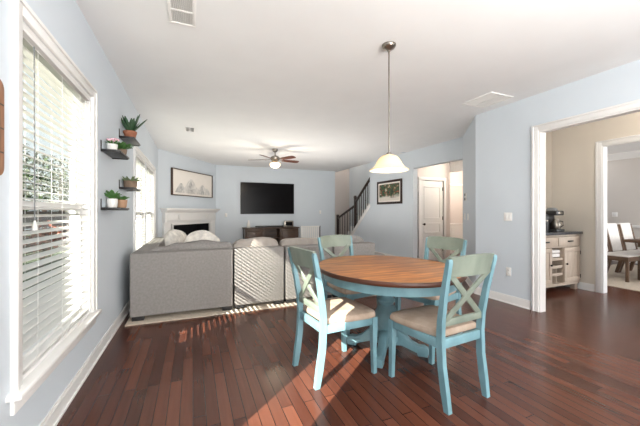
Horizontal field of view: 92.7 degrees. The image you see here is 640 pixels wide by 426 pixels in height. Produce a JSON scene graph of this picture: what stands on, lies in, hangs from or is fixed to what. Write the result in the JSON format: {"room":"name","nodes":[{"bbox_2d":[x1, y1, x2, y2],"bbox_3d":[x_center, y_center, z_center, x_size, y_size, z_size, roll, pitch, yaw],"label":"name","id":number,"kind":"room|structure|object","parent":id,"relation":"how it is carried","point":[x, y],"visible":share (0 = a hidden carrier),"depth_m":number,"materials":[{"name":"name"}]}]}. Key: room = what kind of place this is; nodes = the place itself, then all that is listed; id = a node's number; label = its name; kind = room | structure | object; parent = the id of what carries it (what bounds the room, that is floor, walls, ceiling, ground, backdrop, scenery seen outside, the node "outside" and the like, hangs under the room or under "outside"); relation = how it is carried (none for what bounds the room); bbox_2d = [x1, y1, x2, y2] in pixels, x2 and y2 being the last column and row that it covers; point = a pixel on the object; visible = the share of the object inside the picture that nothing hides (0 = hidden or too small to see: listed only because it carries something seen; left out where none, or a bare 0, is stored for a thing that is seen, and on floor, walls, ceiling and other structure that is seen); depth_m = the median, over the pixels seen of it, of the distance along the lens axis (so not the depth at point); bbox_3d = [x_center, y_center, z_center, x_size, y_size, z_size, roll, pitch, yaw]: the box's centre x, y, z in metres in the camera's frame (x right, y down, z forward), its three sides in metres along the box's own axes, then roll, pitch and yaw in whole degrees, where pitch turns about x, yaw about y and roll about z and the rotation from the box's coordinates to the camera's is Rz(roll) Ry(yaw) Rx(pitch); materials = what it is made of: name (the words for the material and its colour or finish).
{"room":"dining area","nodes":[
{"label":"dining area","id":0,"kind":"room"},
{"bbox_2d":[0,0,157,425],"bbox_3d":[-1.131,-0.115,0.564,0.131,2.741,14.310,0,0,-23],"label":"wall","id":1,"kind":"structure","parent":0,"point":[64,19],"depth_m":2.39,"materials":[{"name":"blue paint"}]},
{"bbox_2d":[0,80,3,174],"bbox_3d":[-1.274,-0.352,1.111,0.022,0.405,0.400,0,0,-23],"label":"wooden board","id":2,"kind":"object","parent":1,"relation":"attached to","point":[1,83],"visible":1,"depth_m":1.28,"materials":[{"name":"brown wood"}]},
{"bbox_2d":[6,0,101,415],"bbox_3d":[-1.672,-0.040,1.935,0.185,1.920,1.313,0,0,-23],"label":"window","id":3,"kind":"structure","parent":1,"relation":"in","point":[23,384],"depth_m":1.62,"materials":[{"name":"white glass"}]},
{"bbox_2d":[23,25,89,370],"bbox_3d":[-1.661,-0.060,1.939,0.078,1.699,1.064,0,0,-23],"label":"window blind","id":4,"kind":"object","parent":3,"relation":"attached to","point":[41,316],"visible":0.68,"depth_m":1.85,"materials":[{"name":"grey plastic"}]},
{"bbox_2d":[39,300,129,425],"bbox_3d":[-2.446,1.199,3.921,0.022,0.112,7.000,0,0,-23],"label":"baseboard","id":5,"kind":"structure","parent":1,"relation":"attached to","point":[59,408],"depth_m":2.21,"materials":[{"name":"white wood"}]},
{"bbox_2d":[100,140,128,159],"bbox_3d":[-1.972,-0.594,2.949,0.150,0.103,0.440,0,0,-23],"label":"wall shelf","id":6,"kind":"object","parent":1,"relation":"attached to","point":[114,154],"visible":0.93,"depth_m":2.86,"materials":[{"name":"black paint"}]},
{"bbox_2d":[106,138,119,149],"bbox_3d":[-1.956,-0.631,2.874,0.109,0.131,0.109,0,0,36],"label":"potted plant","id":7,"kind":"object","parent":6,"relation":"on","point":[110,145],"visible":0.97,"depth_m":2.84,"materials":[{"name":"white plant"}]},
{"bbox_2d":[113,141,133,154],"bbox_3d":[-1.986,-0.634,3.062,0.219,0.135,0.187,0,0,24],"label":"potted plant","id":8,"kind":"object","parent":6,"relation":"on","point":[122,146],"visible":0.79,"depth_m":3.03,"materials":[{"name":"green plant"}]},
{"bbox_2d":[100,199,128,209],"bbox_3d":[-1.972,-0.069,2.949,0.150,0.103,0.440,0,0,-23],"label":"wall shelf","id":9,"kind":"object","parent":1,"relation":"attached to","point":[101,207],"visible":0.9,"depth_m":2.75,"materials":[{"name":"black paint"}]},
{"bbox_2d":[104,190,121,206],"bbox_3d":[-1.976,-0.125,2.892,0.168,0.168,0.162,0,0,-23],"label":"potted plant","id":10,"kind":"object","parent":9,"relation":"on","point":[112,201],"visible":0.97,"depth_m":2.86,"materials":[{"name":"green plant"}]},
{"bbox_2d":[116,196,128,207],"bbox_3d":[-1.993,-0.103,3.068,0.138,0.123,0.124,0,0,-23],"label":"potted plant","id":11,"kind":"object","parent":9,"relation":"on","point":[122,202],"visible":0.88,"depth_m":3.04,"materials":[{"name":"green plant"}]},
{"bbox_2d":[119,129,140,145],"bbox_3d":[-2.252,-0.878,3.622,0.150,0.103,0.440,0,0,-23],"label":"wall shelf","id":12,"kind":"object","parent":1,"relation":"attached to","point":[127,139],"visible":0.92,"depth_m":3.55,"materials":[{"name":"black paint"}]},
{"bbox_2d":[121,114,146,137],"bbox_3d":[-2.239,-1.007,3.609,0.206,0.312,0.294,0,0,40],"label":"potted plant","id":13,"kind":"object","parent":12,"relation":"on","point":[130,126],"visible":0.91,"depth_m":3.56,"materials":[{"name":"green plant"}]},
{"bbox_2d":[119,180,140,191],"bbox_3d":[-2.252,-0.308,3.622,0.150,0.103,0.440,0,0,-23],"label":"wall shelf","id":14,"kind":"object","parent":1,"relation":"attached to","point":[133,189],"visible":0.85,"depth_m":3.54,"materials":[{"name":"black paint"}]},
{"bbox_2d":[122,176,139,187],"bbox_3d":[-2.255,-0.352,3.610,0.221,0.141,0.226,0,0,-23],"label":"potted plant","id":15,"kind":"object","parent":14,"relation":"on","point":[127,182],"visible":0.94,"depth_m":3.56,"materials":[{"name":"brown wicker"}]},
{"bbox_2d":[133,146,147,251],"bbox_3d":[-2.849,0.002,4.761,0.185,1.875,1.320,0,0,-23],"label":"window","id":16,"kind":"structure","parent":1,"relation":"in","point":[136,150],"depth_m":5.19,"materials":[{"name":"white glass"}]},
{"bbox_2d":[136,154,144,249],"bbox_3d":[-2.838,-0.018,4.765,0.078,1.654,1.071,0,0,-23],"label":"window blind","id":17,"kind":"object","parent":16,"relation":"attached to","point":[138,159],"visible":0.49,"depth_m":4.90,"materials":[{"name":"grey plastic"}]},
{"bbox_2d":[146,160,155,238],"bbox_3d":[-3.317,0.002,5.887,0.185,1.875,1.320,0,0,-23],"label":"window","id":18,"kind":"structure","parent":1,"relation":"in","point":[151,212],"depth_m":6.39,"materials":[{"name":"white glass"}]},
{"bbox_2d":[146,164,153,242],"bbox_3d":[-3.307,-0.018,5.891,0.078,1.654,1.071,0,0,-23],"label":"window blind","id":19,"kind":"object","parent":18,"relation":"attached to","point":[148,236],"visible":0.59,"depth_m":5.84,"materials":[{"name":"grey plastic"}]},
{"bbox_2d":[158,149,215,236],"bbox_3d":[-3.601,-0.115,8.377,0.130,2.740,2.487,0,0,12],"label":"wall","id":20,"kind":"structure","parent":0,"point":[166,160],"depth_m":7.82,"materials":[{"name":"blue paint"}]},
{"bbox_2d":[171,167,212,197],"bbox_3d":[-3.487,-0.765,8.437,0.056,0.680,1.789,0,0,12],"label":"print","id":21,"kind":"object","parent":20,"relation":"attached to","point":[183,182],"visible":1,"depth_m":8.29,"materials":[{"name":"beige paper"}]},
{"bbox_2d":[216,165,334,244],"bbox_3d":[-1.410,-0.115,10.424,4.190,2.740,0.130,0,0,-23],"label":"wall","id":22,"kind":"structure","parent":0,"point":[314,190],"depth_m":10.35,"materials":[{"name":"blue paint"}]},
{"bbox_2d":[240,182,293,213],"bbox_3d":[-1.734,-0.450,10.188,1.800,1.030,0.057,0,0,-23],"label":"television","id":23,"kind":"object","parent":22,"relation":"attached to","point":[255,198],"visible":1,"depth_m":10.14,"materials":[{"name":"black glass screen"},{"name":"black plastic"}]},
{"bbox_2d":[335,169,348,234],"bbox_3d":[0.832,-1.345,12.024,1.420,5.200,1.100,0,0,-23],"label":"wall","id":24,"kind":"structure","parent":0,"point":[341,177],"depth_m":12.50,"materials":[{"name":"grey paint"}]},
{"bbox_2d":[57,253,639,425],"bbox_3d":[3.297,1.315,4.189,11.092,0.120,17.600,0,0,-23],"label":"floor","id":25,"kind":"structure","parent":0,"point":[574,362],"depth_m":2.31,"materials":[{"name":"brown wood"}]},
{"bbox_2d":[159,208,220,236],"bbox_3d":[-3.664,0.580,8.390,0.660,1.350,2.387,0,0,12],"label":"fireplace","id":26,"kind":"object","parent":25,"relation":"on","point":[188,221],"visible":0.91,"depth_m":8.36,"materials":[{"name":"white wood"}]},
{"bbox_2d":[159,208,220,212],"bbox_3d":[-3.440,-0.040,8.341,0.200,0.110,2.387,0,0,12],"label":"mantel shelf","id":27,"kind":"object","parent":26,"relation":"attached to","point":[163,210],"depth_m":7.96,"materials":[{"name":"white wood"}]},
{"bbox_2d":[125,295,376,326],"bbox_3d":[-1.221,1.248,5.612,3.440,0.014,3.500,0,0,-23],"label":"area rug","id":28,"kind":"object","parent":25,"relation":"on","point":[149,319],"visible":0.25,"depth_m":3.77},
{"bbox_2d":[130,234,384,321],"bbox_3d":[-1.016,0.790,5.199,3.440,0.902,2.420,0,0,-23],"label":"sectional sofa","id":29,"kind":"object","parent":28,"relation":"on","point":[164,278],"visible":0.73,"depth_m":3.82,"materials":[{"name":"grey fabric"}]},
{"bbox_2d":[163,229,185,244],"bbox_3d":[-2.147,0.495,4.566,0.245,0.479,0.459,0,0,20],"label":"throw pillow","id":30,"kind":"object","parent":29,"relation":"on","point":[171,236],"visible":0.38,"depth_m":4.47,"materials":[{"name":"white fabric"}]},
{"bbox_2d":[152,240,232,250],"bbox_3d":[-1.672,0.630,4.005,1.072,0.515,0.338,0,0,-23],"label":"cushion","id":31,"kind":"object","parent":29,"relation":"on","point":[210,244],"depth_m":3.95,"materials":[{"name":"grey fabric"}]},
{"bbox_2d":[182,230,216,243],"bbox_3d":[-1.697,0.496,4.341,0.492,0.459,0.256,0,0,-23],"label":"throw pillow","id":32,"kind":"object","parent":29,"relation":"on","point":[198,236],"visible":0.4,"depth_m":4.33,"materials":[{"name":"white fabric"}]},
{"bbox_2d":[232,236,279,247],"bbox_3d":[-0.900,0.600,4.307,0.684,0.523,0.315,0,0,-23],"label":"cushion","id":33,"kind":"object","parent":29,"relation":"on","point":[256,241],"depth_m":4.22,"materials":[{"name":"grey fabric"}]},
{"bbox_2d":[280,238,317,245],"bbox_3d":[-0.276,0.622,4.572,0.715,0.486,0.304,0,0,-23],"label":"cushion","id":34,"kind":"object","parent":29,"relation":"on","point":[289,241],"depth_m":4.45,"materials":[{"name":"grey fabric"}]},
{"bbox_2d":[338,234,364,241],"bbox_3d":[0.387,0.594,4.848,0.697,0.479,0.312,0,0,-23],"label":"cushion","id":35,"kind":"object","parent":29,"relation":"on","point":[355,238],"depth_m":4.85,"materials":[{"name":"grey fabric"}]},
{"bbox_2d":[242,226,298,244],"bbox_3d":[-1.593,0.876,9.964,1.800,0.757,0.499,0,0,-23],"label":"media console","id":36,"kind":"object","parent":25,"relation":"on","point":[279,234],"visible":0.38,"depth_m":9.92,"materials":[{"name":"brown wood"}]},
{"bbox_2d":[255,225,283,227],"bbox_3d":[-1.636,0.470,9.913,0.920,0.055,0.090,0,0,-23],"label":"soundbar","id":37,"kind":"object","parent":36,"relation":"on","point":[275,225],"visible":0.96,"depth_m":9.90,"materials":[{"name":"black paint"}]},
{"bbox_2d":[284,221,292,226],"bbox_3d":[-1.043,0.393,10.179,0.320,0.210,0.064,0,0,-23],"label":"digital clock","id":38,"kind":"object","parent":36,"relation":"on","point":[286,223],"visible":0.99,"depth_m":10.14,"materials":[{"name":"silver metal"}]},
{"bbox_2d":[301,226,320,238],"bbox_3d":[-0.311,0.860,10.216,0.720,0.790,0.360,0,0,-23],"label":"gate","id":39,"kind":"object","parent":25,"relation":"on","point":[305,230],"visible":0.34,"depth_m":10.19,"materials":[{"name":"white plastic"}]},
{"bbox_2d":[288,246,377,389],"bbox_3d":[0.084,0.762,2.442,0.601,0.986,0.484,0,0,-29],"label":"dining chair","id":40,"kind":"object","parent":25,"relation":"on","point":[342,314],"visible":1,"depth_m":2.32,"materials":[{"name":"teal paint"}]},
{"bbox_2d":[303,297,374,323],"bbox_3d":[0.148,0.787,2.477,0.457,0.059,0.484,0,0,-29],"label":"seat cushion","id":41,"kind":"object","parent":40,"relation":"on","point":[339,310],"depth_m":2.35,"materials":[{"name":"beige fabric"}]},
{"bbox_2d":[317,235,379,335],"bbox_3d":[0.314,0.762,3.357,0.484,0.986,0.601,0,0,-32],"label":"dining chair","id":42,"kind":"object","parent":25,"relation":"on","point":[326,241],"visible":0.34,"depth_m":3.44,"materials":[{"name":"green paint"}]},
{"bbox_2d":[327,282,360,294],"bbox_3d":[0.352,0.787,3.296,0.484,0.059,0.457,0,0,-32],"label":"seat cushion","id":43,"kind":"object","parent":42,"relation":"on","point":[331,287],"depth_m":3.09,"materials":[{"name":"beige fabric"}]},
{"bbox_2d":[336,177,369,234],"bbox_3d":[1.111,0.065,10.274,0.100,2.381,2.425,0,0,-23],"label":"stair railing","id":44,"kind":"object","parent":25,"relation":"on","point":[355,206],"visible":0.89,"depth_m":10.09,"materials":[{"name":"brown wood"}]},
{"bbox_2d":[319,255,466,368],"bbox_3d":[0.605,0.873,2.787,1.240,0.765,1.400,0,0,-23],"label":"dining table","id":45,"kind":"object","parent":25,"relation":"on","point":[389,277],"visible":0.77,"depth_m":2.60,"materials":[{"name":"brown wood"}]},
{"bbox_2d":[395,236,466,333],"bbox_3d":[1.148,0.762,3.155,0.601,0.986,0.484,0,0,-36],"label":"dining chair","id":46,"kind":"object","parent":25,"relation":"on","point":[459,245],"visible":0.42,"depth_m":3.17,"materials":[{"name":"green paint"}]},
{"bbox_2d":[420,291,455,299],"bbox_3d":[1.090,0.787,3.113,0.457,0.059,0.484,0,0,-36],"label":"seat cushion","id":47,"kind":"object","parent":46,"relation":"on","point":[453,294],"depth_m":2.90,"materials":[{"name":"beige fabric"}]},
{"bbox_2d":[388,253,496,415],"bbox_3d":[0.861,0.762,2.191,0.484,0.986,0.601,0,0,-28],"label":"dining chair","id":48,"kind":"object","parent":25,"relation":"on","point":[429,324],"visible":1,"depth_m":2.04,"materials":[{"name":"green paint"}]},
{"bbox_2d":[390,305,475,336],"bbox_3d":[0.828,0.787,2.255,0.484,0.059,0.457,0,0,-28],"label":"seat cushion","id":49,"kind":"object","parent":48,"relation":"on","point":[421,320],"depth_m":2.15,"materials":[{"name":"beige fabric"}]},
{"bbox_2d":[546,231,582,288],"bbox_3d":[3.594,0.785,4.908,1.250,0.940,0.481,0,0,-23],"label":"base cabinet","id":50,"kind":"object","parent":25,"relation":"on","point":[562,270],"visible":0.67,"depth_m":4.80,"materials":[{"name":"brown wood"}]},
{"bbox_2d":[546,214,548,231],"bbox_3d":[3.657,0.175,4.978,0.130,0.280,0.130,0,0,-23],"label":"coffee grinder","id":51,"kind":"object","parent":50,"relation":"on","point":[547,222],"visible":0.3,"depth_m":4.92,"materials":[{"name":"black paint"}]},
{"bbox_2d":[546,208,564,231],"bbox_3d":[3.842,0.122,5.003,0.200,0.385,0.278,0,0,-23],"label":"coffee maker","id":52,"kind":"object","parent":50,"relation":"on","point":[554,224],"visible":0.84,"depth_m":4.95,"materials":[{"name":"black paint"}]},
{"bbox_2d":[552,253,559,257],"bbox_3d":[3.622,0.682,4.893,0.250,0.055,0.270,0,0,-23],"label":"folded towel","id":53,"kind":"object","parent":50,"relation":"in","point":[553,254],"visible":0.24,"depth_m":4.79,"materials":[{"name":"beige fabric"}]},
{"bbox_2d":[607,264,639,291],"bbox_3d":[6.432,1.249,5.495,3.100,0.012,2.800,0,0,-23],"label":"area rug","id":54,"kind":"object","parent":25,"relation":"on","point":[614,279],"visible":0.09,"depth_m":5.62,"materials":[{"name":"beige carpet"}]},
{"bbox_2d":[607,223,639,272],"bbox_3d":[6.004,0.736,5.949,0.486,1.014,0.628,0,0,-23],"label":"upholstered chair","id":55,"kind":"object","parent":54,"relation":"on","point":[615,240],"visible":0.59,"depth_m":6.13,"materials":[{"name":"beige fabric"}]},
{"bbox_2d":[615,251,639,254],"bbox_3d":[6.037,0.793,5.872,0.460,0.050,0.450,0,0,-23],"label":"seat cushion","id":56,"kind":"object","parent":55,"relation":"on","point":[631,252],"depth_m":5.84,"materials":[{"name":"beige fabric"}]},
{"bbox_2d":[607,237,639,281],"bbox_3d":[5.534,0.736,5.753,0.486,1.014,0.628,0,0,-23],"label":"upholstered chair","id":57,"kind":"object","parent":54,"relation":"on","point":[627,258],"visible":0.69,"depth_m":5.50,"materials":[{"name":"brown wood"}]},
{"bbox_2d":[607,252,639,256],"bbox_3d":[5.566,0.793,5.676,0.460,0.050,0.450,0,0,-23],"label":"seat cushion","id":58,"kind":"object","parent":57,"relation":"on","point":[609,254],"depth_m":5.54,"materials":[{"name":"beige fabric"}]},
{"bbox_2d":[617,223,639,271],"bbox_3d":[6.475,0.736,6.145,0.486,1.014,0.628,0,0,-23],"label":"upholstered chair","id":59,"kind":"object","parent":54,"relation":"on","point":[626,230],"visible":0.62,"depth_m":6.33,"materials":[{"name":"beige fabric"}]},
{"bbox_2d":[624,238,639,246],"bbox_3d":[6.628,0.866,5.414,2.200,0.755,1.000,0,0,-23],"label":"dining table","id":60,"kind":"object","parent":54,"relation":"on","point":[637,240],"visible":1,"depth_m":5.39,"materials":[{"name":"brown wood"}]},
{"bbox_2d":[75,0,639,171],"bbox_3d":[3.297,-2.765,4.189,11.092,2.560,17.600,0,0,-23],"label":"ceiling","id":61,"kind":"structure","parent":0,"point":[306,80],"depth_m":3.09,"materials":[{"name":"white paint"}]},
{"bbox_2d":[167,0,195,27],"bbox_3d":[-1.015,-1.479,2.242,0.190,0.012,0.360,0,0,-23],"label":"ceiling vent","id":62,"kind":"object","parent":61,"relation":"in","point":[181,12],"visible":1,"depth_m":2.25,"materials":[{"name":"white plastic"}]},
{"bbox_2d":[185,126,194,131],"bbox_3d":[-2.326,-1.479,5.455,0.170,0.012,0.330,0,0,-23],"label":"ceiling vent","id":63,"kind":"object","parent":61,"relation":"in","point":[187,128],"visible":1,"depth_m":5.45,"materials":[{"name":"white plastic"}]},
{"bbox_2d":[259,149,298,167],"bbox_3d":[-1.057,-1.262,7.241,1.215,0.445,1.199,0,0,-23],"label":"ceiling fan","id":64,"kind":"object","parent":61,"relation":"hanging from","point":[274,164],"visible":1,"depth_m":7.13,"materials":[{"name":"silver metal"}]},
{"bbox_2d":[369,41,408,172],"bbox_3d":[0.613,-0.926,2.712,0.344,1.117,0.344,0,0,-23],"label":"pendant lamp","id":65,"kind":"object","parent":61,"relation":"hanging from","point":[388,163],"visible":1,"depth_m":2.69,"materials":[{"name":"white glass"}]},
{"bbox_2d":[461,92,513,107],"bbox_3d":[2.212,-1.479,4.052,0.410,0.013,0.460,0,0,-23],"label":"ceiling vent","id":66,"kind":"object","parent":61,"relation":"in","point":[491,98],"visible":1,"depth_m":4.03,"materials":[{"name":"white plastic"}]},
{"bbox_2d":[349,152,442,230],"bbox_3d":[1.635,-1.345,10.094,1.420,5.200,5.020,0,0,-23],"label":"wall","id":67,"kind":"structure","parent":0,"point":[359,175],"depth_m":11.94,"materials":[{"name":"blue paint"}]},
{"bbox_2d":[348,180,424,234],"bbox_3d":[1.893,-0.075,9.787,0.941,2.660,3.686,0,0,-23],"label":"trim","id":68,"kind":"structure","parent":67,"relation":"attached to","point":[350,231],"depth_m":10.41,"materials":[{"name":"white wood"}]},
{"bbox_2d":[353,137,462,257],"bbox_3d":[2.013,-0.115,8.107,0.130,2.740,4.480,0,0,-23],"label":"wall","id":69,"kind":"structure","parent":0,"point":[392,228],"depth_m":7.71,"materials":[{"name":"blue paint"}]},
{"bbox_2d":[352,204,369,234],"bbox_3d":[1.122,0.505,10.247,0.160,1.500,2.344,0,0,-23],"label":"trim","id":70,"kind":"structure","parent":69,"relation":"attached to","point":[368,206],"depth_m":9.60,"materials":[{"name":"white wood"}]},
{"bbox_2d":[377,178,401,204],"bbox_3d":[1.863,-0.535,8.250,0.032,0.640,1.120,0,0,-23],"label":"flower painting","id":71,"kind":"object","parent":69,"relation":"attached to","point":[390,191],"visible":1,"depth_m":8.19,"materials":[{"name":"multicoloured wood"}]},
{"bbox_2d":[463,115,475,282],"bbox_3d":[2.665,-0.115,5.332,0.130,2.740,1.391,0,0,18],"label":"wall","id":72,"kind":"structure","parent":0,"point":[469,138],"depth_m":5.13,"materials":[{"name":"blue paint"}]},
{"bbox_2d":[465,276,474,292],"bbox_3d":[2.592,1.199,5.355,0.022,0.112,1.391,0,0,18],"label":"baseboard","id":73,"kind":"structure","parent":72,"relation":"attached to","point":[469,282],"depth_m":5.16,"materials":[{"name":"white wood"}]},
{"bbox_2d":[417,157,639,257],"bbox_3d":[5.864,-0.115,5.648,5.090,2.741,8.320,0,0,-23],"label":"wall","id":74,"kind":"structure","parent":0,"point":[623,176],"depth_m":7.78,"materials":[{"name":"beige paint"}]},
{"bbox_2d":[421,181,442,260],"bbox_3d":[2.858,0.230,7.719,0.712,2.030,0.125,0,0,-23],"label":"door","id":75,"kind":"structure","parent":74,"relation":"in","point":[431,191],"depth_m":7.74,"materials":[{"name":"white wood"}]},
{"bbox_2d":[418,177,445,259],"bbox_3d":[2.853,0.190,7.730,0.890,2.130,0.022,0,0,-23],"label":"trim","id":76,"kind":"structure","parent":74,"relation":"attached to","point":[419,178],"depth_m":7.64,"materials":[{"name":"white wood"}]},
{"bbox_2d":[450,223,462,238],"bbox_3d":[3.824,0.730,9.156,1.700,0.770,0.035,0,0,-23],"label":"trim","id":77,"kind":"structure","parent":74,"relation":"attached to","point":[456,229],"depth_m":9.30,"materials":[{"name":"beige paint"}]},
{"bbox_2d":[450,160,462,171],"bbox_3d":[3.655,-1.265,7.507,0.120,0.440,1.050,0,0,-23],"label":"trim","id":78,"kind":"structure","parent":74,"relation":"attached to","point":[455,166],"depth_m":7.77,"materials":[{"name":"beige paint"}]},
{"bbox_2d":[450,183,462,185],"bbox_3d":[4.204,0.195,9.311,0.880,2.120,0.040,0,0,-23],"label":"trim","id":79,"kind":"structure","parent":74,"relation":"attached to","point":[451,184],"depth_m":9.25,"materials":[{"name":"white paint"}]},
{"bbox_2d":[612,212,617,216],"bbox_3d":[7.566,0.065,7.830,0.011,0.116,0.116,0,0,-23],"label":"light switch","id":80,"kind":"object","parent":74,"relation":"attached to","point":[614,214],"visible":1,"depth_m":7.82,"materials":[{"name":"white plastic"}]},
{"bbox_2d":[607,150,639,160],"bbox_3d":[8.398,-1.405,5.663,0.140,0.160,6.400,0,0,-23],"label":"trim","id":81,"kind":"structure","parent":74,"relation":"attached to","point":[630,154],"depth_m":7.60,"materials":[{"name":"white wood"}]},
{"bbox_2d":[612,225,639,263],"bbox_3d":[8.451,0.790,5.686,0.025,0.930,6.400,0,0,-23],"label":"trim","id":82,"kind":"structure","parent":74,"relation":"attached to","point":[633,226],"depth_m":7.44,"materials":[{"name":"white wood"}]},
{"bbox_2d":[476,59,639,309],"bbox_3d":[4.282,-0.115,0.272,0.095,2.740,9.610,0,0,-23],"label":"wall","id":83,"kind":"structure","parent":0,"point":[504,133],"depth_m":4.09,"materials":[{"name":"blue paint"}]},
{"bbox_2d":[474,287,530,309],"bbox_3d":[2.542,1.199,4.300,0.022,0.112,0.835,0,0,-23],"label":"baseboard","id":84,"kind":"structure","parent":83,"relation":"attached to","point":[512,300],"depth_m":4.19,"materials":[{"name":"white wood"}]},
{"bbox_2d":[504,213,511,220],"bbox_3d":[2.588,0.065,4.203,0.011,0.116,0.116,0,0,-23],"label":"light switch","id":85,"kind":"object","parent":83,"relation":"attached to","point":[507,216],"visible":1,"depth_m":4.20,"materials":[{"name":"white plastic"}]},
{"bbox_2d":[506,267,510,275],"bbox_3d":[2.592,0.820,4.194,0.010,0.116,0.070,0,0,-23],"label":"wall outlet","id":86,"kind":"object","parent":83,"relation":"attached to","point":[508,270],"visible":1,"depth_m":4.19,"materials":[{"name":"white plastic"}]},
{"bbox_2d":[532,99,639,311],"bbox_3d":[3.114,0.083,3.043,0.133,2.346,1.875,0,0,-23],"label":"trim","id":87,"kind":"structure","parent":83,"relation":"attached to","point":[539,131],"depth_m":3.82,"materials":[{"name":"white wood"}]},
{"bbox_2d":[546,112,639,283],"bbox_3d":[4.197,-0.115,2.993,1.840,2.740,4.700,0,0,-23],"label":"wall","id":88,"kind":"structure","parent":0,"point":[570,152],"depth_m":4.99,"materials":[{"name":"beige paint"}]},
{"bbox_2d":[563,282,594,291],"bbox_3d":[4.203,1.199,5.096,0.022,0.112,0.622,0,0,-23],"label":"baseboard","id":89,"kind":"structure","parent":88,"relation":"attached to","point":[581,285],"depth_m":4.91,"materials":[{"name":"white wood"}]},
{"bbox_2d":[595,134,639,292],"bbox_3d":[4.706,0.079,4.006,0.133,2.354,1.728,0,0,-23],"label":"trim","id":90,"kind":"structure","parent":88,"relation":"attached to","point":[600,146],"depth_m":4.73,"materials":[{"name":"white wood"}]},
{"label":"outside","id":91,"kind":"structure","parent":0,"visible":0},
{"bbox_2d":[23,229,146,306],"bbox_3d":[-16.191,1.605,-1.325,29.088,0.200,50.000,0,0,-23],"label":"ground","id":92,"kind":"structure","parent":91,"point":[57,253],"depth_m":8.27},
{"bbox_2d":[23,219,64,266],"bbox_3d":[-7.564,0.846,8.314,1.060,1.325,1.030,0,0,-23],"label":"shrub","id":93,"kind":"object","parent":92,"relation":"on","point":[39,226],"visible":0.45,"depth_m":8.29,"materials":[{"name":"green plant"}]},
{"bbox_2d":[23,143,69,229],"bbox_3d":[-13.707,-0.837,14.012,3.909,4.690,3.915,0,0,34],"label":"tree","id":94,"kind":"object","parent":92,"relation":"on","point":[54,176],"visible":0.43,"depth_m":14.28,"materials":[{"name":"green plant"}]},
{"bbox_2d":[23,210,69,256],"bbox_3d":[-9.232,0.630,10.238,0.125,1.750,16.201,0,0,-23],"label":"fence","id":95,"kind":"object","parent":92,"relation":"on","point":[55,218],"visible":0.11,"depth_m":10.17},
{"bbox_2d":[23,155,69,210],"bbox_3d":[-16.156,-1.016,18.816,4.440,5.047,4.508,0,0,-23],"label":"tree","id":96,"kind":"object","parent":92,"relation":"on","point":[68,160],"visible":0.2,"depth_m":18.55,"materials":[{"name":"green plant"}]},
{"bbox_2d":[60,223,69,245],"bbox_3d":[-8.582,0.861,10.722,1.055,1.295,1.096,0,0,-23],"label":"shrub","id":97,"kind":"object","parent":92,"relation":"on","point":[65,223],"visible":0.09,"depth_m":10.45,"materials":[{"name":"green plant"}]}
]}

